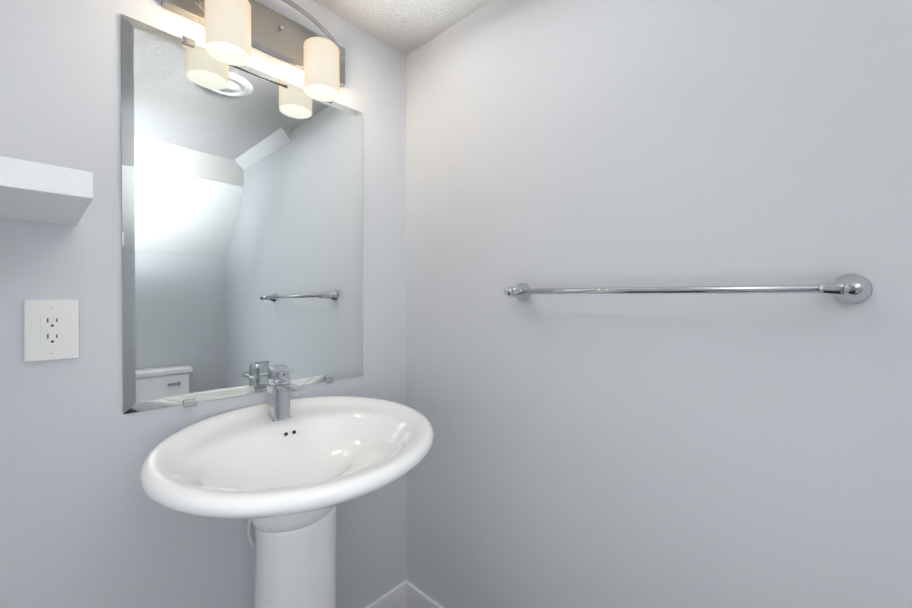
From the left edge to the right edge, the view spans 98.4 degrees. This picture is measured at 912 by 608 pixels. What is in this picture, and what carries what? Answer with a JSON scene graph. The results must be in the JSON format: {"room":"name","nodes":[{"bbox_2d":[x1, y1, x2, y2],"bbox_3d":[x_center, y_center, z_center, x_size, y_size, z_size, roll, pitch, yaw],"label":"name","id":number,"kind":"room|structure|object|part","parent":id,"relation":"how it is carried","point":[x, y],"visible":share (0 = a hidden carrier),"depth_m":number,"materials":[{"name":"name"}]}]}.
{"room":"bathroom","nodes":[
{"label":"bathroom","id":0,"kind":"room"},
{"bbox_2d":[0,0,405,607],"bbox_3d":[-0.718,0.112,1.024,0.111,2.130,1.650,0,1,43],"label":"wall","id":1,"kind":"structure","parent":0,"point":[86,521],"depth_m":0.97,"materials":[{"name":"white paint"}]},
{"bbox_2d":[0,156,92,224],"bbox_3d":[-0.874,-0.187,0.542,0.328,0.042,0.526,0,1,43],"label":"wall shelf","id":2,"kind":"object","parent":1,"relation":"attached to","point":[36,191],"visible":1,"depth_m":0.61,"materials":[{"name":"white wood"}]},
{"bbox_2d":[23,300,78,361],"bbox_3d":[-0.839,0.054,0.818,0.008,0.126,0.080,0,1,43],"label":"electrical outlet","id":3,"kind":"object","parent":1,"relation":"attached to","point":[51,329],"visible":1,"depth_m":0.81,"materials":[{"name":"white plastic"}]},
{"bbox_3d":[-0.543,-0.206,1.135,0.009,0.927,0.645,0,1,43],"label":"mirror","id":4,"kind":"part","parent":1,"relation":"part of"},
{"bbox_2d":[161,0,344,101],"bbox_3d":[-0.496,-0.748,1.085,0.140,0.249,0.490,0,1,43],"label":"sconce","id":5,"kind":"object","parent":1,"relation":"attached to","point":[236,31],"visible":0.98,"depth_m":1.11,"materials":[{"name":"white glass"}]},
{"bbox_3d":[-0.566,-0.690,0.980,0.100,0.135,0.100,0,1,43],"label":"lamp shade","id":6,"kind":"part","parent":5,"relation":"part of","materials":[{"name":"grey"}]},
{"bbox_3d":[-0.397,-0.691,1.164,0.100,0.135,0.100,0,1,43],"label":"lamp shade","id":7,"kind":"part","parent":5,"relation":"part of","materials":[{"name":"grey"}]},
{"bbox_2d":[365,580,407,607],"bbox_3d":[-0.680,1.127,0.997,0.012,0.102,1.450,0,1,43],"label":"baseboard","id":8,"kind":"structure","parent":1,"relation":"attached to","point":[395,597],"depth_m":1.48,"materials":[{"name":"white"}]},
{"bbox_2d":[312,0,490,55],"bbox_3d":[0.079,-0.692,0.282,2.280,0.750,1.650,0,1,43],"label":"ceiling","id":9,"kind":"structure","parent":0,"point":[405,27],"depth_m":1.31,"materials":[{"name":"white paint"}]},
{"bbox_2d":[406,0,911,607],"bbox_3d":[0.642,0.114,0.823,2.180,2.130,0.100,0,1,43],"label":"wall","id":10,"kind":"structure","parent":0,"point":[670,450],"depth_m":0.91,"materials":[{"name":"white paint"}]},
{"bbox_2d":[406,581,443,607],"bbox_3d":[0.571,1.128,0.819,2.068,0.102,0.012,0,1,43],"label":"baseboard","id":11,"kind":"structure","parent":10,"relation":"attached to","point":[416,597],"depth_m":1.47,"materials":[{"name":"white"}]},
{"bbox_2d":[504,274,872,303],"bbox_3d":[0.420,-0.030,0.897,0.735,0.060,0.086,0,1,43],"label":"towel rail","id":12,"kind":"object","parent":10,"relation":"attached to","point":[851,289],"visible":1,"depth_m":0.75,"materials":[{"name":"silver metal"}]},
{"bbox_3d":[0.079,1.233,0.296,2.280,0.100,1.650,0,1,43],"label":"floor","id":13,"kind":"structure","parent":0,"visible":0},
{"bbox_2d":[139,364,433,607],"bbox_3d":[-0.352,0.675,0.951,0.542,1.006,0.643,0,1,43],"label":"pedestal sink","id":14,"kind":"object","parent":13,"relation":"on","point":[283,472],"visible":1,"depth_m":0.94,"materials":[{"name":"white ceramic"}]},
{"bbox_2d":[268,364,303,421],"bbox_3d":[-0.459,0.245,1.061,0.138,0.147,0.053,0,1,43],"label":"faucet","id":15,"kind":"object","parent":14,"relation":"on","point":[280,388],"depth_m":1.07,"materials":[{"name":"silver metal"}]}
]}

